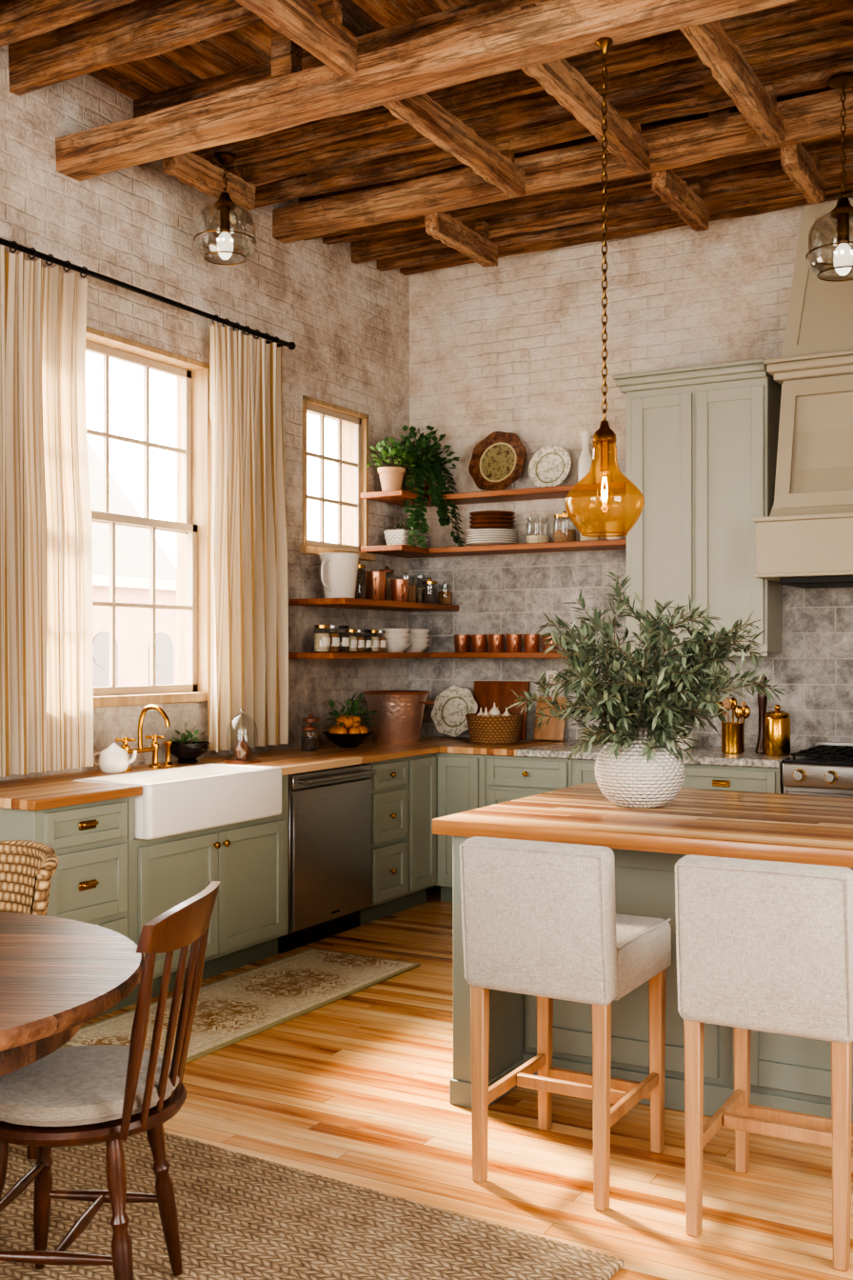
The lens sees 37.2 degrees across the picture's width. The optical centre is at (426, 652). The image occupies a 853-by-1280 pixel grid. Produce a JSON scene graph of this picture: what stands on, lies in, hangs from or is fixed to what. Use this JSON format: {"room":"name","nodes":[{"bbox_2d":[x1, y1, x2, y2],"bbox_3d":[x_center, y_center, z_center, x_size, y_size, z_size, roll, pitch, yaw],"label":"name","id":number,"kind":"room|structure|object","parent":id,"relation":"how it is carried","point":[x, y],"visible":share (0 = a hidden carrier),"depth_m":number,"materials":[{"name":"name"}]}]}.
{"room":"kitchen","nodes":[
{"label":"kitchen","id":0,"kind":"room"},
{"bbox_2d":[0,44,409,780],"bbox_3d":[-2.268,-0.625,4.684,0.200,4.150,8.400,0,0,29],"label":"wall","id":1,"kind":"structure","parent":0,"point":[348,322],"depth_m":6.67,"materials":[{"name":"brick"}]},
{"bbox_2d":[85,326,209,707],"bbox_3d":[-1.495,-0.615,6.004,0.245,1.730,1.320,0,0,29],"label":"window","id":2,"kind":"structure","parent":1,"relation":"in","point":[192,376],"depth_m":6.44,"materials":[{"name":"brown wood"}]},
{"bbox_2d":[0,238,296,349],"bbox_3d":[-1.469,-1.680,5.747,0.142,0.060,2.837,0,0,29],"label":"curtain rod","id":3,"kind":"object","parent":1,"relation":"attached to","point":[65,264],"visible":0.89,"depth_m":5.87,"materials":[{"name":"black metal"}]},
{"bbox_2d":[0,245,93,777],"bbox_3d":[-1.751,-0.572,5.151,0.131,2.153,1.048,0,0,29],"label":"curtain","id":4,"kind":"object","parent":3,"relation":"hanging from","point":[47,694],"visible":1,"depth_m":5.34,"materials":[{"name":"fabric"}]},
{"bbox_2d":[206,321,288,752],"bbox_3d":[-0.938,-0.577,6.584,0.130,2.143,0.615,0,0,29],"label":"curtain","id":5,"kind":"object","parent":3,"relation":"hanging from","point":[248,575],"visible":1,"depth_m":6.57,"materials":[{"name":"fabric"}]},
{"bbox_2d":[300,395,375,560],"bbox_3d":[-0.606,-1.018,7.575,0.245,0.905,0.750,0,0,29],"label":"window","id":6,"kind":"structure","parent":1,"relation":"in","point":[352,426],"depth_m":7.76,"materials":[{"name":"brown wood"}]},
{"bbox_2d":[289,598,459,611],"bbox_3d":[-0.282,-0.282,7.602,0.378,0.035,1.335,0,0,29],"label":"floating shelf","id":7,"kind":"object","parent":1,"relation":"attached to","point":[343,603],"visible":1,"depth_m":7.30,"materials":[{"name":"brown wood"}]},
{"bbox_2d":[319,552,359,598],"bbox_3d":[-0.495,-0.431,7.230,0.236,0.263,0.268,0,0,-9],"label":"pitcher","id":8,"kind":"object","parent":7,"relation":"on","point":[339,570],"visible":0.81,"depth_m":7.15,"materials":[{"name":"white ceramic"}]},
{"bbox_2d":[355,561,365,599],"bbox_3d":[-0.403,-0.418,7.432,0.100,0.237,0.100,0,0,29],"label":"canister","id":9,"kind":"object","parent":7,"relation":"on","point":[360,592],"visible":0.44,"depth_m":7.39,"materials":[{"name":"clear glass"}]},
{"bbox_2d":[365,571,386,599],"bbox_3d":[-0.296,-0.390,7.539,0.124,0.180,0.146,0,0,-36],"label":"copper mug","id":10,"kind":"object","parent":7,"relation":"on","point":[375,581],"visible":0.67,"depth_m":7.50,"materials":[{"name":"orange metal"}]},
{"bbox_2d":[379,566,394,600],"bbox_3d":[-0.249,-0.418,7.885,0.100,0.237,0.100,0,0,29],"label":"glass canister","id":11,"kind":"object","parent":7,"relation":"on","point":[388,596],"visible":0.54,"depth_m":7.84,"materials":[{"name":"brown glass"}]},
{"bbox_2d":[390,579,408,601],"bbox_3d":[-0.154,-0.370,7.647,0.134,0.140,0.114,0,0,34],"label":"copper mug","id":12,"kind":"object","parent":7,"relation":"on","point":[399,588],"visible":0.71,"depth_m":7.61,"materials":[{"name":"orange metal"}]},
{"bbox_2d":[403,572,416,602],"bbox_3d":[-0.128,-0.399,7.816,0.140,0.197,0.140,0,0,29],"label":"glass canister","id":13,"kind":"object","parent":7,"relation":"on","point":[411,597],"visible":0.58,"depth_m":7.76,"materials":[{"name":"brown glass"}]},
{"bbox_2d":[416,587,426,602],"bbox_3d":[-0.041,-0.408,8.112,0.130,0.217,0.130,0,0,29],"label":"glass canister","id":14,"kind":"object","parent":7,"relation":"on","point":[419,590],"visible":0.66,"depth_m":8.05,"materials":[{"name":"brown glass"}]},
{"bbox_2d":[422,577,437,603],"bbox_3d":[0.020,-0.384,7.894,0.100,0.167,0.100,0,0,29],"label":"glass canister","id":15,"kind":"object","parent":7,"relation":"on","point":[430,595],"visible":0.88,"depth_m":7.86,"materials":[{"name":"clear glass"}]},
{"bbox_2d":[438,584,451,604],"bbox_3d":[0.117,-0.379,8.046,0.090,0.157,0.090,0,0,29],"label":"glass canister","id":16,"kind":"object","parent":7,"relation":"on","point":[444,596],"visible":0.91,"depth_m":8.01,"materials":[{"name":"brown glass"}]},
{"bbox_2d":[360,544,446,558],"bbox_3d":[-0.132,-0.632,7.948,0.298,0.035,0.585,0,0,29],"label":"floating shelf","id":17,"kind":"object","parent":1,"relation":"attached to","point":[398,550],"visible":0.86,"depth_m":7.76,"materials":[{"name":"brown wood"}]},
{"bbox_2d":[384,516,429,548],"bbox_3d":[-0.104,-0.750,7.933,0.202,0.200,0.344,0,0,29],"label":"ceramic planter","id":18,"kind":"object","parent":17,"relation":"on","point":[399,536],"visible":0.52,"depth_m":7.83,"materials":[{"name":"white ceramic"}]},
{"bbox_2d":[360,489,446,507],"bbox_3d":[-0.129,-0.963,7.954,0.298,0.035,0.598,0,0,29],"label":"floating shelf","id":19,"kind":"object","parent":1,"relation":"attached to","point":[393,497],"visible":0.7,"depth_m":7.75,"materials":[{"name":"brown wood"}]},
{"bbox_2d":[364,436,417,491],"bbox_3d":[-0.202,-1.149,7.770,0.317,0.338,0.352,0,0,29],"label":"potted herb","id":20,"kind":"object","parent":19,"relation":"on","point":[391,476],"visible":0.94,"depth_m":7.73,"materials":[{"name":"plant"}]},
{"bbox_2d":[386,424,465,548],"bbox_3d":[-0.015,-1.038,7.944,0.453,0.817,0.448,0,0,29],"label":"ivy","id":21,"kind":"object","parent":19,"relation":"on","point":[419,481],"visible":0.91,"depth_m":7.84,"materials":[{"name":"plant"}]},
{"bbox_2d":[288,652,566,659],"bbox_3d":[0.089,0.018,7.375,1.248,0.035,1.365,0,0,29],"label":"floating shelf","id":22,"kind":"object","parent":1,"relation":"attached to","point":[291,655],"visible":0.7,"depth_m":7.51,"materials":[{"name":"brown wood"}]},
{"bbox_2d":[314,624,330,651],"bbox_3d":[-0.586,-0.077,7.087,0.091,0.154,0.090,0,0,29],"label":"spice jar","id":23,"kind":"object","parent":22,"relation":"on","point":[322,640],"visible":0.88,"depth_m":7.05,"materials":[{"name":"clear glass"}]},
{"bbox_2d":[327,624,339,651],"bbox_3d":[-0.536,-0.077,7.174,0.091,0.154,0.090,0,0,29],"label":"spice jar","id":24,"kind":"object","parent":22,"relation":"on","point":[334,646],"visible":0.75,"depth_m":7.13,"materials":[{"name":"clear glass"}]},
{"bbox_2d":[339,625,349,651],"bbox_3d":[-0.487,-0.077,7.261,0.091,0.154,0.090,0,0,29],"label":"spice jar","id":25,"kind":"object","parent":22,"relation":"on","point":[344,637],"visible":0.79,"depth_m":7.22,"materials":[{"name":"clear glass"}]},
{"bbox_2d":[345,629,357,651],"bbox_3d":[-0.438,-0.067,7.348,0.073,0.134,0.072,0,0,29],"label":"spice jar","id":26,"kind":"object","parent":22,"relation":"on","point":[352,647],"visible":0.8,"depth_m":7.32,"materials":[{"name":"clear glass"}]},
{"bbox_2d":[356,629,364,651],"bbox_3d":[-0.398,-0.067,7.418,0.073,0.134,0.072,0,0,29],"label":"spice jar","id":27,"kind":"object","parent":22,"relation":"on","point":[360,639],"visible":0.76,"depth_m":7.39,"materials":[{"name":"clear glass"}]},
{"bbox_2d":[363,629,372,651],"bbox_3d":[-0.359,-0.067,7.487,0.073,0.134,0.072,0,0,29],"label":"spice jar","id":28,"kind":"object","parent":22,"relation":"on","point":[368,639],"visible":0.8,"depth_m":7.46,"materials":[{"name":"clear glass"}]},
{"bbox_2d":[367,629,379,651],"bbox_3d":[-0.320,-0.067,7.557,0.073,0.134,0.072,0,0,29],"label":"spice jar","id":29,"kind":"object","parent":22,"relation":"on","point":[375,640],"visible":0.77,"depth_m":7.53,"materials":[{"name":"clear glass"}]},
{"bbox_2d":[377,630,386,651],"bbox_3d":[-0.280,-0.067,7.627,0.073,0.134,0.072,0,0,29],"label":"spice jar","id":30,"kind":"object","parent":22,"relation":"on","point":[382,640],"visible":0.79,"depth_m":7.60,"materials":[{"name":"clear glass"}]},
{"bbox_2d":[375,628,411,652],"bbox_3d":[-0.206,-0.073,7.780,0.224,0.146,0.224,0,0,29],"label":"bowls","id":31,"kind":"object","parent":22,"relation":"on","point":[397,639],"visible":0.77,"depth_m":7.69,"materials":[{"name":"white ceramic"}]},
{"bbox_2d":[403,628,430,652],"bbox_3d":[-0.087,-0.073,7.989,0.224,0.146,0.224,0,0,29],"label":"bowls","id":32,"kind":"object","parent":22,"relation":"on","point":[419,640],"visible":0.62,"depth_m":7.90,"materials":[{"name":"white ceramic"}]},
{"bbox_2d":[454,634,470,652],"bbox_3d":[0.227,-0.055,7.898,0.104,0.110,0.123,0,0,-36],"label":"copper mug","id":33,"kind":"object","parent":22,"relation":"on","point":[461,641],"visible":0.91,"depth_m":7.87,"materials":[{"name":"orange metal"}]},
{"bbox_2d":[470,634,487,652],"bbox_3d":[0.332,-0.055,7.839,0.104,0.110,0.123,0,0,-36],"label":"copper mug","id":34,"kind":"object","parent":22,"relation":"on","point":[478,641],"visible":0.87,"depth_m":7.81,"materials":[{"name":"orange metal"}]},
{"bbox_2d":[488,634,504,652],"bbox_3d":[0.436,-0.055,7.780,0.104,0.110,0.123,0,0,-36],"label":"copper mug","id":35,"kind":"object","parent":22,"relation":"on","point":[496,642],"visible":0.89,"depth_m":7.75,"materials":[{"name":"orange metal"}]},
{"bbox_2d":[505,634,522,652],"bbox_3d":[0.541,-0.055,7.721,0.104,0.110,0.123,0,0,-36],"label":"copper mug","id":36,"kind":"object","parent":22,"relation":"on","point":[513,641],"visible":0.89,"depth_m":7.69,"materials":[{"name":"orange metal"}]},
{"bbox_2d":[523,634,540,652],"bbox_3d":[0.645,-0.055,7.662,0.104,0.110,0.123,0,0,-36],"label":"copper mug","id":37,"kind":"object","parent":22,"relation":"on","point":[531,642],"visible":0.87,"depth_m":7.63,"materials":[{"name":"orange metal"}]},
{"bbox_2d":[541,634,559,652],"bbox_3d":[0.750,-0.055,7.603,0.104,0.110,0.123,0,0,-36],"label":"copper mug","id":38,"kind":"object","parent":22,"relation":"on","point":[545,647],"visible":0.39,"depth_m":7.57,"materials":[{"name":"orange metal"}]},
{"bbox_2d":[0,0,852,275],"bbox_3d":[0.407,-2.496,3.521,5.598,0.282,7.680,0,0,29],"label":"ceiling","id":39,"kind":"structure","parent":0,"point":[660,80],"depth_m":5.70,"materials":[{"name":"brown wood"}]},
{"bbox_2d":[193,151,256,265],"bbox_3d":[-0.969,-2.136,6.086,0.299,0.498,0.299,0,0,29],"label":"glass pendant light","id":40,"kind":"object","parent":39,"relation":"hanging from","point":[225,204],"visible":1,"depth_m":6.06,"materials":[{"name":"clear glass"}]},
{"bbox_2d":[55,0,799,180],"bbox_3d":[0.832,-2.377,4.274,5.598,0.506,0.151,0,0,30],"label":"ceiling beam","id":41,"kind":"structure","parent":39,"relation":"attached to","point":[556,30],"depth_m":4.79,"materials":[{"name":"brown wood"}]},
{"bbox_2d":[272,85,852,243],"bbox_3d":[1.613,-2.457,5.653,5.598,0.346,0.121,0,0,30],"label":"ceiling beam","id":42,"kind":"structure","parent":39,"relation":"attached to","point":[726,132],"depth_m":6.14,"materials":[{"name":"brown wood"}]},
{"bbox_2d":[564,37,644,536],"bbox_3d":[0.620,-1.268,4.406,0.274,1.721,0.274,0,0,18],"label":"pendant light","id":43,"kind":"object","parent":39,"relation":"hanging from","point":[604,436],"visible":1,"depth_m":4.40,"materials":[{"name":"orange glass"}]},
{"bbox_2d":[805,72,852,281],"bbox_3d":[1.729,-1.971,5.249,0.299,0.818,0.299,0,0,29],"label":"glass pendant light","id":44,"kind":"object","parent":39,"relation":"hanging from","point":[843,259],"visible":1,"depth_m":5.23,"materials":[{"name":"clear glass"}]},
{"bbox_2d":[59,882,852,1279],"bbox_3d":[0.306,1.510,3.343,6.000,0.120,8.600,0,0,29],"label":"floor","id":45,"kind":"structure","parent":0,"point":[353,1089],"depth_m":3.76,"materials":[{"name":"brown wood"}]},
{"bbox_2d":[0,797,127,1018],"bbox_3d":[-1.578,1.015,5.029,0.653,0.870,0.498,0,0,29],"label":"base cabinet","id":46,"kind":"object","parent":45,"relation":"on","point":[89,883],"visible":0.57,"depth_m":4.87,"materials":[{"name":"green paint"}]},
{"bbox_2d":[0,735,567,810],"bbox_3d":[-0.562,0.559,6.325,1.148,0.038,3.836,0,0,29],"label":"countertop","id":47,"kind":"structure","parent":46,"relation":"on","point":[57,790],"depth_m":6.21,"materials":[{"name":"brown wood"}]},
{"bbox_2d":[93,742,137,773],"bbox_3d":[-1.398,0.472,5.675,0.141,0.138,0.161,0,0,-40],"label":"teapot","id":48,"kind":"object","parent":47,"relation":"on","point":[113,759],"visible":1,"depth_m":5.63,"materials":[{"name":"white ceramic"}]},
{"bbox_2d":[115,704,173,771],"bbox_3d":[-1.253,0.391,5.874,0.218,0.299,0.356,0,0,29],"label":"bridge faucet","id":49,"kind":"object","parent":47,"relation":"on","point":[154,747],"visible":0.94,"depth_m":5.87,"materials":[{"name":"gold metal"}]},
{"bbox_2d":[73,762,281,839],"bbox_3d":[-1.080,0.645,5.603,0.438,0.226,0.910,0,0,29],"label":"farmhouse sink","id":50,"kind":"object","parent":47,"relation":"in","point":[173,801],"visible":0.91,"depth_m":5.48,"materials":[{"name":"white ceramic"}]},
{"bbox_2d":[170,721,209,763],"bbox_3d":[-1.169,0.439,6.175,0.229,0.202,0.216,0,0,29],"label":"potted plant","id":51,"kind":"object","parent":47,"relation":"on","point":[186,751],"visible":0.98,"depth_m":6.12,"materials":[{"name":"ceramic"}]},
{"bbox_2d":[223,710,260,763],"bbox_3d":[-0.907,0.408,6.235,0.180,0.264,0.180,0,0,29],"label":"glass cloche","id":52,"kind":"object","parent":47,"relation":"on","point":[242,750],"visible":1,"depth_m":6.21,"materials":[{"name":"clear glass"}]},
{"bbox_2d":[301,722,317,751],"bbox_3d":[-0.640,0.462,6.911,0.090,0.157,0.090,0,0,29],"label":"glass jar","id":53,"kind":"object","parent":47,"relation":"on","point":[309,743],"visible":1,"depth_m":6.88,"materials":[{"name":"clear glass"}]},
{"bbox_2d":[302,714,319,749],"bbox_3d":[-0.645,0.442,7.064,0.100,0.197,0.100,0,0,29],"label":"glass jar","id":54,"kind":"object","parent":47,"relation":"on","point":[312,733],"visible":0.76,"depth_m":7.03,"materials":[{"name":"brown glass"}]},
{"bbox_2d":[322,691,378,747],"bbox_3d":[-0.433,0.382,7.216,0.323,0.316,0.314,0,0,4],"label":"fruit bowl","id":55,"kind":"object","parent":47,"relation":"on","point":[350,732],"visible":1,"depth_m":7.15,"materials":[{"name":"black ceramic"}]},
{"bbox_2d":[360,690,434,743],"bbox_3d":[-0.183,0.387,7.617,0.409,0.306,0.409,0,0,-17],"label":"bucket","id":56,"kind":"object","parent":47,"relation":"on","point":[399,718],"visible":0.96,"depth_m":7.48,"materials":[{"name":"orange metal"}]},
{"bbox_2d":[430,685,478,737],"bbox_3d":[0.173,0.368,7.941,0.328,0.318,0.086,0,0,29],"label":"serving plate","id":57,"kind":"object","parent":47,"relation":"on","point":[450,708],"visible":0.94,"depth_m":7.96,"materials":[{"name":"beige ceramic"}]},
{"bbox_2d":[465,702,523,744],"bbox_3d":[0.404,0.420,7.538,0.348,0.240,0.348,0,0,29],"label":"woven basket","id":58,"kind":"object","parent":47,"relation":"on","point":[492,727],"visible":1,"depth_m":7.41,"materials":[{"name":"brown wicker"}]},
{"bbox_2d":[473,680,529,739],"bbox_3d":[0.455,0.358,7.871,0.380,0.356,0.083,0,0,29],"label":"cutting board","id":59,"kind":"object","parent":47,"relation":"on","point":[486,693],"visible":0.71,"depth_m":7.86,"materials":[{"name":"brown wood"}]},
{"bbox_2d":[533,696,567,740],"bbox_3d":[0.756,0.403,7.713,0.200,0.263,0.081,0,0,29],"label":"cutting board","id":60,"kind":"object","parent":47,"relation":"on","point":[554,730],"visible":0.76,"depth_m":7.70,"materials":[{"name":"brown wood"}]},
{"bbox_2d":[117,774,288,1009],"bbox_3d":[-1.178,1.015,5.722,0.666,0.870,1.098,0,0,29],"label":"base cabinet","id":61,"kind":"object","parent":45,"relation":"on","point":[250,859],"visible":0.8,"depth_m":5.60,"materials":[{"name":"green paint"}]},
{"bbox_2d":[60,948,420,1063],"bbox_3d":[-0.728,1.445,5.272,0.620,0.010,1.720,0,0,31],"label":"runner rug","id":62,"kind":"object","parent":45,"relation":"on","point":[231,1010],"visible":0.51,"depth_m":5.26,"materials":[{"name":"beige fabric"}]},
{"bbox_2d":[0,1130,624,1279],"bbox_3d":[-1.454,1.441,2.669,2.903,0.018,2.615,0,0,33],"label":"jute rug","id":63,"kind":"object","parent":45,"relation":"on","point":[240,1216],"visible":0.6,"depth_m":3.12,"materials":[{"name":"brown wicker"}]},
{"bbox_2d":[0,840,58,1159],"bbox_3d":[-1.350,1.000,3.624,0.504,0.862,0.542,0,0,42],"label":"wicker chair","id":64,"kind":"object","parent":63,"relation":"on","point":[27,868],"visible":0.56,"depth_m":3.79,"materials":[{"name":"beige wicker"}]},
{"bbox_2d":[0,912,144,1076],"bbox_3d":[-1.257,1.050,2.653,1.300,0.757,1.300,0,0,5],"label":"dining table","id":65,"kind":"object","parent":63,"relation":"on","point":[57,974],"visible":0.94,"depth_m":2.61,"materials":[{"name":"brown wood"}]},
{"bbox_2d":[0,880,219,1279],"bbox_3d":[-0.727,0.974,2.759,0.527,0.915,0.478,0,0,5],"label":"chair","id":66,"kind":"object","parent":63,"relation":"on","point":[78,1095],"visible":0.99,"depth_m":2.64,"materials":[{"name":"brown wood"}]},
{"bbox_2d":[278,762,377,953],"bbox_3d":[-0.700,1.016,6.503,0.657,0.868,0.708,0,0,29],"label":"dishwasher","id":67,"kind":"object","parent":45,"relation":"on","point":[330,810],"visible":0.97,"depth_m":6.33,"materials":[{"name":"silver metal"}]},
{"bbox_2d":[360,758,407,924],"bbox_3d":[-0.456,1.015,7.008,0.657,0.870,0.388,0,0,29],"label":"base cabinet","id":68,"kind":"object","parent":45,"relation":"on","point":[390,790],"visible":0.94,"depth_m":6.85,"materials":[{"name":"green paint"}]},
{"bbox_2d":[397,753,437,912],"bbox_3d":[-0.288,1.015,7.326,0.636,0.870,0.328,0,0,29],"label":"base cabinet","id":69,"kind":"object","parent":45,"relation":"on","point":[422,770],"visible":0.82,"depth_m":7.17,"materials":[{"name":"green paint"}]},
{"bbox_2d":[436,752,485,902],"bbox_3d":[0.362,1.015,7.545,0.318,0.870,0.790,0,0,29],"label":"base cabinet","id":70,"kind":"object","parent":45,"relation":"on","point":[461,778],"visible":0.31,"depth_m":7.26,"materials":[{"name":"green paint"}]},
{"bbox_2d":[485,755,572,806],"bbox_3d":[0.732,1.015,7.335,0.528,0.870,0.790,0,0,29],"label":"base cabinet","id":71,"kind":"object","parent":45,"relation":"on","point":[508,778],"visible":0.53,"depth_m":7.04,"materials":[{"name":"green paint"}]},
{"bbox_2d":[517,740,803,767],"bbox_3d":[2.218,0.558,6.507,3.508,0.040,0.781,0,0,29],"label":"countertop","id":72,"kind":"structure","parent":71,"relation":"on","point":[705,754],"depth_m":6.78,"materials":[{"name":"grey stone"}]},
{"bbox_2d":[676,731,694,749],"bbox_3d":[1.447,0.488,7.086,0.100,0.100,0.100,0,0,29],"label":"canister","id":73,"kind":"object","parent":72,"relation":"on","point":[684,747],"visible":0.38,"depth_m":7.04,"materials":[{"name":"white ceramic"}]},
{"bbox_2d":[717,697,750,753],"bbox_3d":[1.645,0.390,6.779,0.181,0.296,0.139,0,0,29],"label":"utensil crock","id":74,"kind":"object","parent":72,"relation":"on","point":[732,732],"visible":0.85,"depth_m":6.73,"materials":[{"name":"gold metal"}]},
{"bbox_2d":[755,673,767,753],"bbox_3d":[1.798,0.326,6.773,0.076,0.426,0.076,0,0,29],"label":"pepper mill","id":75,"kind":"object","parent":72,"relation":"on","point":[763,699],"visible":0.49,"depth_m":6.75,"materials":[{"name":"brown wood"}]},
{"bbox_2d":[764,704,790,756],"bbox_3d":[1.835,0.405,6.614,0.130,0.266,0.130,0,0,29],"label":"canister","id":76,"kind":"object","parent":72,"relation":"on","point":[777,723],"visible":0.99,"depth_m":6.56,"materials":[{"name":"gold metal"}]},
{"bbox_2d":[459,836,671,1211],"bbox_3d":[0.403,0.977,3.565,0.426,0.946,0.548,0,0,29],"label":"bar stool","id":77,"kind":"object","parent":45,"relation":"on","point":[540,919],"visible":1,"depth_m":3.38,"materials":[{"name":"beige fabric"}]},
{"bbox_2d":[572,759,597,785],"bbox_3d":[1.193,1.015,7.074,0.528,0.870,0.790,0,0,29],"label":"base cabinet","id":78,"kind":"object","parent":45,"relation":"on","point":[583,770],"visible":0.06,"depth_m":6.86,"materials":[{"name":"green paint"}]},
{"bbox_2d":[432,782,852,1121],"bbox_3d":[1.386,0.991,4.013,2.420,0.918,1.290,0,0,29],"label":"kitchen island","id":79,"kind":"object","parent":45,"relation":"on","point":[792,1073],"visible":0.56,"depth_m":4.03,"materials":[{"name":"green paint"}]},
{"bbox_2d":[506,571,788,808],"bbox_3d":[0.748,0.130,4.389,0.943,0.804,0.830,0,0,9],"label":"potted plant","id":80,"kind":"object","parent":79,"relation":"on","point":[638,766],"visible":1,"depth_m":4.25,"materials":[{"name":"green plant"}]},
{"bbox_2d":[681,763,783,793],"bbox_3d":[1.685,1.015,6.796,0.598,0.870,0.790,0,0,29],"label":"base cabinet","id":81,"kind":"object","parent":45,"relation":"on","point":[755,779],"visible":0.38,"depth_m":6.45,"materials":[{"name":"green paint"}]},
{"bbox_2d":[674,854,852,1271],"bbox_3d":[0.924,0.977,3.247,0.426,0.946,0.548,0,0,29],"label":"bar stool","id":82,"kind":"object","parent":45,"relation":"on","point":[762,946],"visible":1,"depth_m":3.04,"materials":[{"name":"beige fabric"}]},
{"bbox_2d":[781,740,852,797],"bbox_3d":[2.358,0.970,6.397,0.940,0.960,0.822,0,0,29],"label":"range","id":83,"kind":"object","parent":45,"relation":"on","point":[826,769],"visible":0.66,"depth_m":6.25,"materials":[{"name":"silver metal"}]},
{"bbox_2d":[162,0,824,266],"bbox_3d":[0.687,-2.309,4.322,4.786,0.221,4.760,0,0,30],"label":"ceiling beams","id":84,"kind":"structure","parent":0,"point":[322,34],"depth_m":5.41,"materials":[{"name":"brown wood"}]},
{"bbox_2d":[409,197,852,756],"bbox_3d":[2.374,-0.625,6.998,6.000,4.150,0.200,0,0,29],"label":"wall","id":85,"kind":"structure","parent":0,"point":[515,346],"depth_m":7.71,"materials":[{"name":"brick"}]},
{"bbox_2d":[428,539,626,556],"bbox_3d":[0.646,-0.632,7.680,1.300,0.035,0.285,0,0,29],"label":"floating shelf","id":86,"kind":"object","parent":85,"relation":"attached to","point":[611,544],"visible":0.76,"depth_m":7.60,"materials":[{"name":"brown wood"}]},
{"bbox_2d":[466,510,518,545],"bbox_3d":[0.405,-0.754,7.802,0.320,0.208,0.320,0,0,29],"label":"plates","id":87,"kind":"object","parent":86,"relation":"on","point":[489,527],"visible":0.94,"depth_m":7.69,"materials":[{"name":"white ceramic"}]},
{"bbox_2d":[526,534,549,543],"bbox_3d":[0.674,-0.744,7.650,0.150,0.187,0.150,0,0,29],"label":"glass jar","id":88,"kind":"object","parent":86,"relation":"on","point":[536,538],"visible":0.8,"depth_m":7.59,"materials":[{"name":"clear glass"}]},
{"bbox_2d":[554,510,576,541],"bbox_3d":[0.827,-0.749,7.575,0.140,0.197,0.140,0,0,29],"label":"glass jar","id":89,"kind":"object","parent":86,"relation":"on","point":[563,534],"visible":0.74,"depth_m":7.52,"materials":[{"name":"clear glass"}]},
{"bbox_2d":[580,527,599,540],"bbox_3d":[0.967,-0.734,7.496,0.120,0.167,0.120,0,0,29],"label":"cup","id":90,"kind":"object","parent":86,"relation":"on","point":[588,536],"visible":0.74,"depth_m":7.45,"materials":[{"name":"white ceramic"}]},
{"bbox_2d":[605,521,624,539],"bbox_3d":[1.106,-0.705,7.417,0.114,0.110,0.114,0,0,29],"label":"ceramic cup","id":91,"kind":"object","parent":86,"relation":"on","point":[610,527],"visible":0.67,"depth_m":7.37,"materials":[{"name":"white ceramic"}]},
{"bbox_2d":[429,481,626,504],"bbox_3d":[0.647,-0.963,7.693,1.290,0.035,0.288,0,0,29],"label":"floating shelf","id":92,"kind":"object","parent":85,"relation":"attached to","point":[613,488],"visible":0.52,"depth_m":7.60,"materials":[{"name":"brown wood"}]},
{"bbox_2d":[468,431,526,490],"bbox_3d":[0.439,-1.185,7.842,0.397,0.388,0.088,0,0,29],"label":"decorative platter","id":93,"kind":"object","parent":92,"relation":"on","point":[497,461],"visible":1,"depth_m":7.86,"materials":[{"name":"brown ceramic"}]},
{"bbox_2d":[528,444,571,487],"bbox_3d":[0.747,-1.125,7.677,0.280,0.274,0.070,0,0,29],"label":"floral plate","id":94,"kind":"object","parent":92,"relation":"on","point":[550,465],"visible":0.99,"depth_m":7.69,"materials":[{"name":"white ceramic"}]},
{"bbox_2d":[578,431,593,484],"bbox_3d":[0.945,-1.145,7.519,0.087,0.332,0.087,0,0,29],"label":"bottle","id":95,"kind":"object","parent":92,"relation":"on","point":[585,460],"visible":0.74,"depth_m":7.49,"materials":[{"name":"ceramic"}]},
{"bbox_2d":[595,443,610,483],"bbox_3d":[1.041,-1.110,7.465,0.087,0.262,0.087,0,0,29],"label":"bottle","id":96,"kind":"object","parent":92,"relation":"on","point":[599,474],"visible":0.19,"depth_m":7.43,"materials":[{"name":"ceramic"}]},
{"bbox_2d":[408,549,852,749],"bbox_3d":[2.321,-0.030,6.906,5.596,1.160,0.011,0,0,29],"label":"tile backsplash","id":97,"kind":"structure","parent":85,"relation":"attached to","point":[493,594],"depth_m":7.70,"materials":[{"name":"grey tile"}]},
{"bbox_2d":[546,670,557,689],"bbox_3d":[0.767,0.170,7.773,0.072,0.116,0.008,0,0,29],"label":"wall outlet","id":98,"kind":"object","parent":97,"relation":"attached to","point":[550,673],"visible":0.64,"depth_m":7.77,"materials":[{"name":"white plastic"}]},
{"bbox_2d":[613,358,781,656],"bbox_3d":[1.523,-0.775,7.128,0.860,1.590,0.378,0,0,29],"label":"upper cabinet","id":99,"kind":"object","parent":85,"relation":"attached to","point":[702,441],"visible":0.74,"depth_m":6.97,"materials":[{"name":"green paint"}]},
{"bbox_2d":[752,199,852,588],"bbox_3d":[2.397,-1.351,6.471,1.290,2.002,0.666,0,0,29],"label":"range hood","id":100,"kind":"object","parent":85,"relation":"attached to","point":[806,541],"visible":0.99,"depth_m":6.54,"materials":[{"name":"paint"}]},
{"label":"outside","id":101,"kind":"structure","parent":0,"visible":0},
{"bbox_3d":[-21.516,3.000,31.889,59.500,0.100,100.000,0,0,30],"label":"ground","id":102,"kind":"structure","parent":101,"visible":0},
{"bbox_2d":[87,440,176,687],"bbox_3d":[-7.694,-0.600,26.367,5.400,7.100,14.400,0,0,29],"label":"brick building","id":103,"kind":"structure","parent":102,"relation":"on","point":[131,544],"depth_m":24.57,"materials":[{"name":"white brick"}]}
]}

